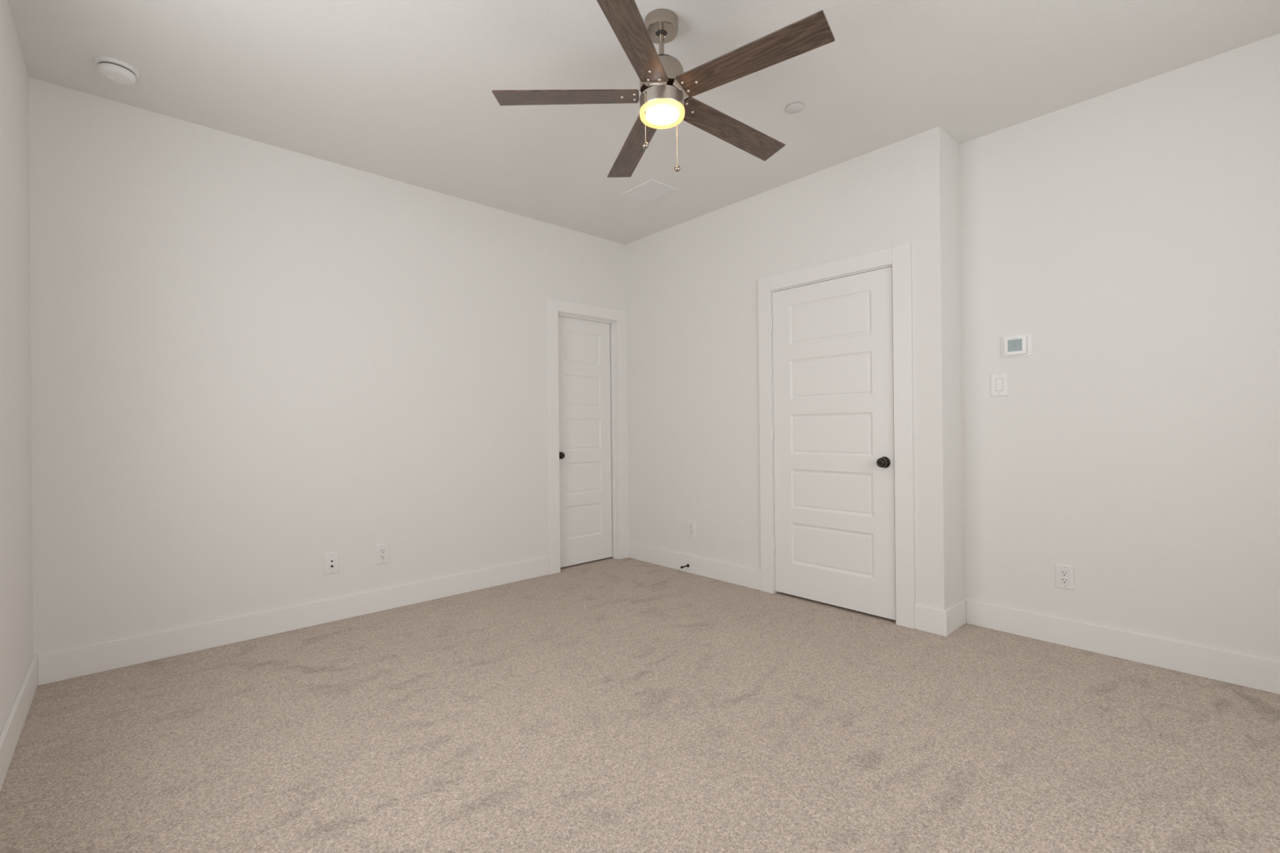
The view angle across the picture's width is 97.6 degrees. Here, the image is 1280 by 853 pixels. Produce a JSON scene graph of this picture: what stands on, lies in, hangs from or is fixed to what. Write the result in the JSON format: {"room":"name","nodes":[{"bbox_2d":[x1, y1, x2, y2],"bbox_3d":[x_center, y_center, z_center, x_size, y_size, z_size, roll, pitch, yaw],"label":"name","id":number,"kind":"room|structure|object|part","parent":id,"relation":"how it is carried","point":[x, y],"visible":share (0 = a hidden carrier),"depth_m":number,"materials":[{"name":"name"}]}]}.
{"room":"empty bedroom","nodes":[
{"label":"empty bedroom","id":0,"kind":"room"},
{"bbox_2d":[0,0,33,734],"bbox_3d":[-1.301,-0.221,0.846,0.140,2.740,4.690,0,0,-42],"label":"wall","id":1,"kind":"structure","parent":0,"point":[16,624],"depth_m":2.14,"materials":[{"name":"white paint"}]},
{"bbox_2d":[0,654,37,791],"bbox_3d":[-1.189,1.079,0.850,0.014,0.138,4.536,0,0,-42],"label":"baseboard","id":2,"kind":"structure","parent":1,"relation":"attached to","point":[10,735],"depth_m":2.06,"materials":[{"name":"white paint"}]},
{"bbox_2d":[28,76,625,655],"bbox_3d":[-1.314,-0.215,3.918,3.988,2.740,0.140,0,0,-42],"label":"wall","id":3,"kind":"structure","parent":0,"point":[253,362],"depth_m":3.11,"materials":[{"name":"white paint"}]},
{"bbox_2d":[37,556,549,685],"bbox_3d":[-1.709,1.089,3.438,2.713,0.138,0.014,0,0,-42],"label":"baseboard","id":4,"kind":"structure","parent":3,"relation":"attached to","point":[80,661],"depth_m":3.08,"materials":[{"name":"white paint"}]},
{"bbox_2d":[324,551,338,574],"bbox_3d":[-1.830,0.813,3.329,0.080,0.124,0.016,0,0,-42],"label":"jack plate","id":5,"kind":"object","parent":3,"relation":"attached to","point":[331,559],"visible":1,"depth_m":3.33,"materials":[{"name":"white plastic"}]},
{"bbox_2d":[375,542,389,564],"bbox_3d":[-1.620,0.801,3.526,0.080,0.124,0.009,0,0,-42],"label":"wall outlet","id":6,"kind":"object","parent":3,"relation":"attached to","point":[381,550],"visible":1,"depth_m":3.52,"materials":[{"name":"white plastic"}]},
{"bbox_2d":[379,548,385,559],"bbox_3d":[-1.618,0.801,3.524,0.034,0.067,0.003,0,0,-42],"label":"socket","id":7,"kind":"object","parent":6,"relation":"attached to","point":[382,551],"depth_m":3.52,"materials":[{"name":"grey plastic"}]},
{"bbox_2d":[546,297,629,574],"bbox_3d":[-0.413,0.070,4.632,0.823,2.155,0.018,0,0,-42],"label":"trim","id":8,"kind":"structure","parent":3,"relation":"attached to","point":[553,305],"depth_m":4.42,"materials":[{"name":"white paint"}]},
{"bbox_2d":[557,311,618,567],"bbox_3d":[-0.466,0.115,4.675,0.647,2.066,0.121,0,0,-42],"label":"door","id":9,"kind":"structure","parent":3,"relation":"in","point":[588,345],"depth_m":4.71,"materials":[{"name":"white paint"}]},
{"bbox_3d":[-0.634,0.232,4.480,0.066,0.066,0.061,0,0,-42],"label":"handle","id":10,"kind":"part","parent":9,"relation":"part of","materials":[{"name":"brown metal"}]},
{"bbox_2d":[0,557,1279,852],"bbox_3d":[0.231,1.166,2.138,4.128,0.060,4.830,0,0,-42],"label":"floor","id":11,"kind":"structure","parent":0,"point":[608,704],"depth_m":2.04,"materials":[{"name":"beige carpet"}]},
{"bbox_2d":[7,0,1279,244],"bbox_3d":[0.203,-1.654,2.143,4.128,0.100,4.830,0,0,-42],"label":"ceiling","id":12,"kind":"structure","parent":0,"point":[401,91],"depth_m":2.54,"materials":[{"name":"white paint"}]},
{"bbox_2d":[93,56,139,84],"bbox_3d":[-2.298,-1.552,2.463,0.147,0.052,0.147,0,0,-42],"label":"smoke detector","id":13,"kind":"object","parent":12,"relation":"attached to","point":[115,70],"visible":1,"depth_m":2.43,"materials":[{"name":"white plastic"}]},
{"bbox_2d":[621,178,679,204],"bbox_3d":[0.069,-1.595,3.819,0.256,0.008,0.312,0,0,-42],"label":"ceiling vent","id":14,"kind":"object","parent":12,"relation":"in","point":[652,190],"visible":1,"depth_m":3.80,"materials":[{"name":"white metal"}]},
{"bbox_2d":[492,0,835,177],"bbox_3d":[0.119,-1.320,2.216,1.262,0.564,1.276,0,0,-42],"label":"ceiling fan","id":15,"kind":"object","parent":12,"relation":"hanging from","point":[664,86],"visible":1,"depth_m":2.15,"materials":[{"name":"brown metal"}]},
{"bbox_3d":[-0.289,-1.303,2.218,0.563,0.006,0.125,0,8,1],"label":"blade","id":16,"kind":"part","parent":15,"relation":"part of","materials":[{"name":"brown wood"}]},
{"bbox_3d":[-0.024,-1.282,2.571,0.125,0.006,0.563,-9,-1,-17],"label":"blade","id":17,"kind":"part","parent":15,"relation":"part of","materials":[{"name":"brown wood"}]},
{"bbox_3d":[-0.034,-1.315,1.856,0.125,0.006,0.563,11,2,19],"label":"blade","id":18,"kind":"part","parent":15,"relation":"part of","materials":[{"name":"brown wood"}]},
{"bbox_3d":[-0.030,-1.302,2.214,0.114,0.014,0.095,0,8,1],"label":"blade arm","id":19,"kind":"part","parent":15,"relation":"part of","materials":[{"name":"silver metal"}]},
{"bbox_3d":[0.020,-1.185,2.150,0.003,0.194,0.003,0,0,-42],"label":"pull chain","id":20,"kind":"part","parent":15,"relation":"part of","materials":[{"name":"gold metal"}]},
{"bbox_3d":[0.049,-1.306,2.102,0.095,0.014,0.114,11,2,19],"label":"blade arm","id":21,"kind":"part","parent":15,"relation":"part of","materials":[{"name":"silver metal"}]},
{"bbox_3d":[0.085,-1.496,2.213,0.020,0.117,0.020,0,0,-42],"label":"down rod","id":22,"kind":"part","parent":15,"relation":"part of","materials":[{"name":"silver metal"}]},
{"bbox_3d":[0.088,-1.228,2.212,0.177,0.032,0.177,0,0,-42],"label":"lamp shade","id":23,"kind":"part","parent":15,"relation":"part of","materials":[{"name":"white glass"}]},
{"bbox_3d":[0.151,-1.171,2.280,0.003,0.224,0.003,0,0,-42],"label":"pull chain","id":24,"kind":"part","parent":15,"relation":"part of","materials":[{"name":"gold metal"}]},
{"bbox_3d":[0.181,-1.302,2.142,0.114,0.014,0.095,0,-13,37],"label":"blade arm","id":25,"kind":"part","parent":15,"relation":"part of","materials":[{"name":"silver metal"}]},
{"bbox_3d":[0.394,-1.281,2.429,0.563,0.006,0.125,4,-14,-35],"label":"blade","id":26,"kind":"part","parent":15,"relation":"part of","materials":[{"name":"brown wood"}]},
{"bbox_3d":[0.388,-1.302,1.987,0.563,0.006,0.125,0,-13,37],"label":"blade","id":27,"kind":"part","parent":15,"relation":"part of","materials":[{"name":"brown wood"}]},
{"bbox_2d":[786,102,804,113],"bbox_3d":[0.780,-1.605,2.824,0.090,0.007,0.090,0,0,-42],"label":"sprinkler cover","id":28,"kind":"object","parent":12,"relation":"attached to","point":[794,108],"visible":1,"depth_m":2.82,"materials":[{"name":"grey plastic"}]},
{"bbox_2d":[625,125,964,609],"bbox_3d":[0.914,-0.237,4.112,0.438,2.740,2.580,0,0,-42],"label":"wall","id":29,"kind":"structure","parent":0,"point":[691,286],"depth_m":3.93,"materials":[{"name":"white paint"}]},
{"bbox_2d":[687,520,695,537],"bbox_3d":[0.398,0.798,4.354,0.009,0.124,0.080,0,0,-42],"label":"wall outlet","id":30,"kind":"object","parent":29,"relation":"attached to","point":[691,525],"visible":1,"depth_m":4.35,"materials":[{"name":"white plastic"}]},
{"bbox_2d":[688,524,693,533],"bbox_3d":[0.396,0.798,4.353,0.003,0.067,0.034,0,0,-42],"label":"socket","id":31,"kind":"object","parent":30,"relation":"attached to","point":[691,526],"depth_m":4.35,"materials":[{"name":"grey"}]},
{"bbox_2d":[627,542,761,591],"bbox_3d":[0.366,1.070,4.389,0.014,0.138,1.411,0,0,-42],"label":"baseboard","id":32,"kind":"structure","parent":29,"relation":"attached to","point":[744,576],"depth_m":4.28,"materials":[{"name":"white paint"}]},
{"bbox_2d":[770,264,896,620],"bbox_3d":[1.200,0.098,3.523,0.180,2.062,0.850,0,0,-42],"label":"door","id":33,"kind":"structure","parent":29,"relation":"in","point":[833,426],"depth_m":3.47,"materials":[{"name":"white paint"}]},
{"bbox_3d":[1.394,0.207,3.224,0.061,0.066,0.066,0,0,-42],"label":"handle","id":34,"kind":"part","parent":33,"relation":"part of","materials":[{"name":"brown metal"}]},
{"bbox_2d":[758,242,915,629],"bbox_3d":[1.173,0.055,3.494,0.018,2.148,1.017,0,0,-42],"label":"trim","id":35,"kind":"structure","parent":29,"relation":"attached to","point":[900,256],"depth_m":3.18,"materials":[{"name":"white paint"}]},
{"bbox_2d":[914,598,965,636],"bbox_3d":[1.694,1.054,3.157,0.312,0.138,0.166,0,0,-42],"label":"baseboard","id":36,"kind":"structure","parent":29,"relation":"attached to","point":[944,623],"depth_m":3.06,"materials":[{"name":"white paint"}]},
{"bbox_2d":[959,33,1279,661],"bbox_3d":[2.559,-0.256,2.534,0.140,2.740,1.970,0,0,-42],"label":"wall","id":37,"kind":"structure","parent":0,"point":[1133,231],"depth_m":2.66,"materials":[{"name":"white paint"}]},
{"bbox_2d":[990,372,1008,396],"bbox_3d":[1.967,-0.230,3.069,0.011,0.126,0.086,0,0,-42],"label":"light switch","id":38,"kind":"object","parent":37,"relation":"attached to","point":[999,381],"visible":1,"depth_m":3.07,"materials":[{"name":"white plastic"}]},
{"bbox_2d":[1000,333,1031,358],"bbox_3d":[2.013,-0.433,3.005,0.028,0.118,0.142,0,0,-42],"label":"thermostat","id":39,"kind":"object","parent":37,"relation":"attached to","point":[1018,345],"visible":1,"depth_m":2.99,"materials":[{"name":"white plastic"}]},
{"bbox_2d":[1054,563,1075,590],"bbox_3d":[2.167,0.767,2.861,0.009,0.124,0.080,0,0,-42],"label":"wall outlet","id":40,"kind":"object","parent":37,"relation":"attached to","point":[1064,574],"visible":1,"depth_m":2.86,"materials":[{"name":"white plastic"}]},
{"bbox_2d":[1060,569,1068,584],"bbox_3d":[2.166,0.767,2.860,0.003,0.067,0.034,0,0,-42],"label":"socket","id":41,"kind":"object","parent":40,"relation":"attached to","point":[1064,573],"depth_m":2.86,"materials":[{"name":"grey plastic"}]},
{"bbox_2d":[965,599,1279,694],"bbox_3d":[2.515,1.045,2.480,0.014,0.138,1.942,0,0,-42],"label":"baseboard","id":42,"kind":"structure","parent":37,"relation":"attached to","point":[1256,673],"depth_m":2.65,"materials":[{"name":"white paint"}]}
]}

